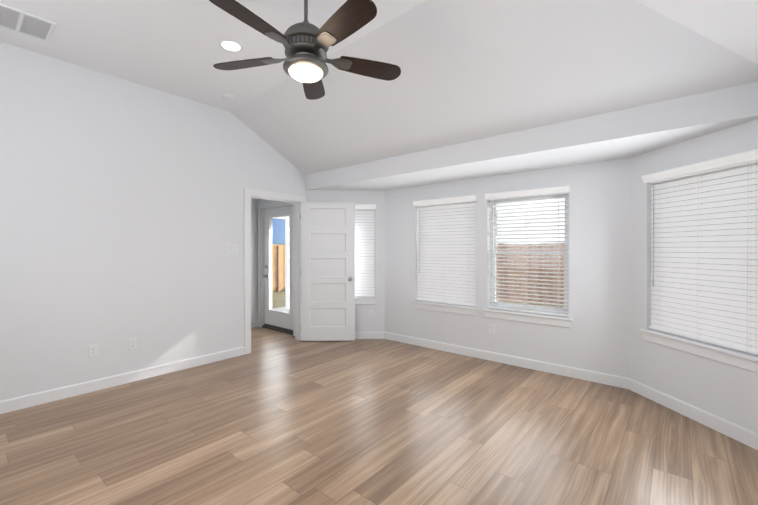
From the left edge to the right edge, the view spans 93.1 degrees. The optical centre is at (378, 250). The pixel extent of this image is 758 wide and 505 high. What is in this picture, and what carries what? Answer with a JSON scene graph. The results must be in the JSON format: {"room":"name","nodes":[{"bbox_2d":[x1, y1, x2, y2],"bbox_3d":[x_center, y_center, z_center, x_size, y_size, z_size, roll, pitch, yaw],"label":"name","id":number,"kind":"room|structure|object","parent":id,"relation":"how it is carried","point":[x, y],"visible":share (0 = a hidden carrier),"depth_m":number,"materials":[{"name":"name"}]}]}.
{"room":"empty bedroom","nodes":[
{"label":"empty bedroom","id":0,"kind":"room"},
{"bbox_2d":[0,42,305,400],"bbox_3d":[-2.547,-0.207,3.709,0.120,3.120,4.660,0,0,40],"label":"wall","id":1,"kind":"structure","parent":0,"point":[121,212],"depth_m":3.53,"materials":[{"name":"white paint"}]},
{"bbox_2d":[88,344,97,357],"bbox_3d":[-2.713,0.949,3.411,0.014,0.115,0.070,0,0,40],"label":"outlet","id":2,"kind":"object","parent":1,"relation":"attached to","point":[92,350],"visible":1,"depth_m":3.41,"materials":[{"name":"white plastic"}]},
{"bbox_2d":[128,338,136,349],"bbox_3d":[-2.511,0.948,3.659,0.008,0.115,0.070,0,0,40],"label":"duplex electrical outlet","id":3,"kind":"object","parent":1,"relation":"attached to","point":[132,343],"visible":1,"depth_m":3.66,"materials":[{"name":"white plastic"}]},
{"bbox_2d":[225,244,237,253],"bbox_3d":[-1.830,-0.022,4.466,0.012,0.115,0.163,0,0,40],"label":"light switch","id":4,"kind":"object","parent":1,"relation":"attached to","point":[231,248],"visible":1,"depth_m":4.46,"materials":[{"name":"white plastic"}]},
{"bbox_2d":[244,188,305,353],"bbox_3d":[-1.458,0.259,5.017,0.154,2.133,0.986,0,0,40],"label":"door frame","id":5,"kind":"structure","parent":1,"relation":"attached to","point":[248,193],"depth_m":4.73,"materials":[{"name":"white paint"}]},
{"bbox_2d":[300,202,354,340],"bbox_3d":[-0.739,0.302,5.266,0.634,2.020,0.561,0,0,40],"label":"interior door","id":6,"kind":"structure","parent":1,"relation":"in","point":[327,271],"depth_m":5.25,"materials":[{"name":"white paint"}]},
{"bbox_2d":[0,320,757,449],"bbox_3d":[-0.938,1.285,2.883,6.140,0.105,5.200,0,0,40],"label":"baseboard","id":7,"kind":"structure","parent":1,"relation":"attached to","point":[747,437],"depth_m":3.57,"materials":[{"name":"white paint"}]},
{"bbox_2d":[0,0,425,111],"bbox_3d":[-1.630,-1.768,2.036,3.820,0.120,3.440,0,0,40],"label":"ceiling","id":8,"kind":"structure","parent":0,"point":[173,47],"depth_m":2.90,"materials":[{"name":"white paint"}]},
{"bbox_2d":[0,3,55,41],"bbox_3d":[-2.740,-1.705,2.611,0.360,0.010,0.540,0,0,40],"label":"ceiling vent","id":9,"kind":"object","parent":8,"relation":"in","point":[22,22],"visible":0.98,"depth_m":2.70,"materials":[{"name":"white metal"}]},
{"bbox_2d":[222,93,234,100],"bbox_3d":[-1.671,-1.700,3.985,0.132,0.038,0.132,0,0,40],"label":"smoke detector","id":10,"kind":"object","parent":8,"relation":"attached to","point":[228,97],"visible":1,"depth_m":3.95,"materials":[{"name":"white plastic"}]},
{"bbox_2d":[218,38,243,51],"bbox_3d":[-1.234,-1.708,2.995,0.196,0.010,0.196,0,0,40],"label":"recessed light","id":11,"kind":"object","parent":8,"relation":"in","point":[230,45],"visible":1,"depth_m":2.99,"materials":[{"name":"white plastic"}]},
{"bbox_2d":[209,0,400,99],"bbox_3d":[-0.466,-1.399,2.245,1.256,0.618,1.251,0,0,40],"label":"ceiling fan","id":12,"kind":"object","parent":8,"relation":"hanging from","point":[306,43],"visible":1,"depth_m":2.17,"materials":[{"name":"brown wood"}]},
{"bbox_2d":[251,198,257,320],"bbox_3d":[-2.909,0.088,5.399,0.120,2.510,2.590,0,0,40],"label":"wall","id":13,"kind":"structure","parent":0,"point":[254,260],"depth_m":6.21,"materials":[{"name":"white paint"}]},
{"bbox_2d":[258,199,277,203],"bbox_3d":[-1.644,0.085,5.972,1.390,2.510,0.150,0,0,40],"label":"wall","id":14,"kind":"structure","parent":0,"point":[261,201],"depth_m":6.13,"materials":[{"name":"white paint"}]},
{"bbox_2d":[258,201,294,335],"bbox_3d":[-1.686,0.259,5.899,1.044,2.122,0.017,0,0,40],"label":"door frame","id":15,"kind":"structure","parent":14,"relation":"attached to","point":[260,206],"depth_m":6.17,"materials":[{"name":"white paint"}]},
{"bbox_2d":[261,204,292,334],"bbox_3d":[-1.639,0.286,5.956,0.936,2.068,0.162,0,0,40],"label":"exterior door","id":16,"kind":"structure","parent":14,"relation":"in","point":[276,320],"depth_m":6.10,"materials":[{"name":"white paint"}]},
{"bbox_2d":[306,190,383,331],"bbox_3d":[-0.504,0.193,5.465,1.468,2.300,0.150,0,0,-2],"label":"wall","id":17,"kind":"structure","parent":0,"point":[364,322],"depth_m":5.41,"materials":[{"name":"white paint"}]},
{"bbox_2d":[355,204,377,304],"bbox_3d":[-0.507,0.055,5.439,0.980,1.501,0.194,0,0,-2],"label":"window","id":18,"kind":"structure","parent":17,"relation":"in","point":[364,254],"depth_m":5.43,"materials":[{"name":"white paint"}]},
{"bbox_2d":[369,310,373,317],"bbox_3d":[-0.116,0.953,5.405,0.070,0.115,0.008,0,0,-2],"label":"outlet","id":19,"kind":"object","parent":17,"relation":"attached to","point":[371,313],"visible":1,"depth_m":5.40,"materials":[{"name":"white plastic"}]},
{"bbox_2d":[0,327,757,504],"bbox_3d":[-0.938,1.387,2.884,6.640,0.100,5.700,0,0,40],"label":"floor","id":20,"kind":"structure","parent":0,"point":[273,417],"depth_m":2.55,"materials":[{"name":"brown wood"}]},
{"bbox_2d":[230,0,757,174],"bbox_3d":[0.238,-1.470,3.371,4.980,0.730,1.360,0,0,40],"label":"ceiling","id":21,"kind":"structure","parent":0,"point":[471,70],"depth_m":2.83,"materials":[{"name":"white paint"}]},
{"bbox_2d":[384,158,629,377],"bbox_3d":[1.298,0.198,4.495,3.340,2.300,0.150,0,0,40],"label":"wall","id":22,"kind":"structure","parent":0,"point":[595,337],"depth_m":3.87,"materials":[{"name":"white paint"}]},
{"bbox_2d":[412,195,478,315],"bbox_3d":[0.889,0.059,4.801,0.980,1.501,0.194,0,0,40],"label":"window","id":23,"kind":"structure","parent":22,"relation":"in","point":[446,254],"depth_m":4.76,"materials":[{"name":"white paint"}]},
{"bbox_2d":[489,324,494,333],"bbox_3d":[1.362,0.944,4.343,0.070,0.115,0.008,0,0,40],"label":"outlet","id":24,"kind":"object","parent":22,"relation":"attached to","point":[491,328],"visible":1,"depth_m":4.33,"materials":[{"name":"white plastic"}]},
{"bbox_2d":[483,185,572,327],"bbox_3d":[1.696,0.063,4.129,0.980,1.501,0.194,0,0,40],"label":"window","id":25,"kind":"structure","parent":22,"relation":"in","point":[548,315],"depth_m":4.09,"materials":[{"name":"white paint"}]},
{"bbox_2d":[305,82,757,189],"bbox_3d":[0.797,-1.063,3.864,5.050,0.330,0.150,0,0,40],"label":"header beam","id":26,"kind":"structure","parent":0,"point":[734,105],"depth_m":3.06,"materials":[{"name":"white paint"}]},
{"bbox_2d":[324,123,741,190],"bbox_3d":[1.105,-0.951,4.258,5.180,0.100,0.850,0,0,40],"label":"ceiling soffit","id":27,"kind":"structure","parent":0,"point":[622,150],"depth_m":3.65,"materials":[{"name":"white paint"}]},
{"bbox_2d":[629,119,757,433],"bbox_3d":[2.569,0.207,2.888,0.150,2.300,1.482,0,0,-8],"label":"wall","id":28,"kind":"structure","parent":0,"point":[727,392],"depth_m":2.98,"materials":[{"name":"white paint"}]},
{"bbox_2d":[639,149,757,372],"bbox_3d":[2.550,0.070,2.835,0.194,1.501,0.980,0,0,-8],"label":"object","id":29,"kind":"structure","parent":28,"relation":"in","point":[704,264],"depth_m":2.77,"materials":[{"name":"white paint"}]},
{"bbox_2d":[636,0,757,63],"bbox_3d":[0.737,-1.403,0.832,1.360,0.835,4.620,0,0,40],"label":"ceiling","id":30,"kind":"structure","parent":0,"point":[731,25],"depth_m":2.02,"materials":[{"name":"white paint"}]},
{"label":"outside","id":31,"kind":"structure","parent":0,"visible":0},
{"bbox_2d":[272,290,563,307],"bbox_3d":[9.471,1.671,18.034,120.000,0.200,120.000,0,0,40],"label":"ground","id":32,"kind":"structure","parent":31,"point":[280,297],"depth_m":11.40,"materials":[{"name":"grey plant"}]},
{"bbox_2d":[272,216,288,311],"bbox_3d":[-1.674,0.263,7.209,2.940,2.740,1.690,0,0,40],"label":"patio","id":33,"kind":"structure","parent":32,"relation":"on","point":[286,270],"depth_m":8.37,"materials":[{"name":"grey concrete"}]},
{"bbox_2d":[272,243,563,306],"bbox_3d":[3.823,0.722,4.715,23.618,1.850,10.318,0,0,40],"label":"fence","id":34,"kind":"object","parent":32,"relation":"on","point":[280,253],"depth_m":10.97,"materials":[{"name":"brown wood"}]}
]}

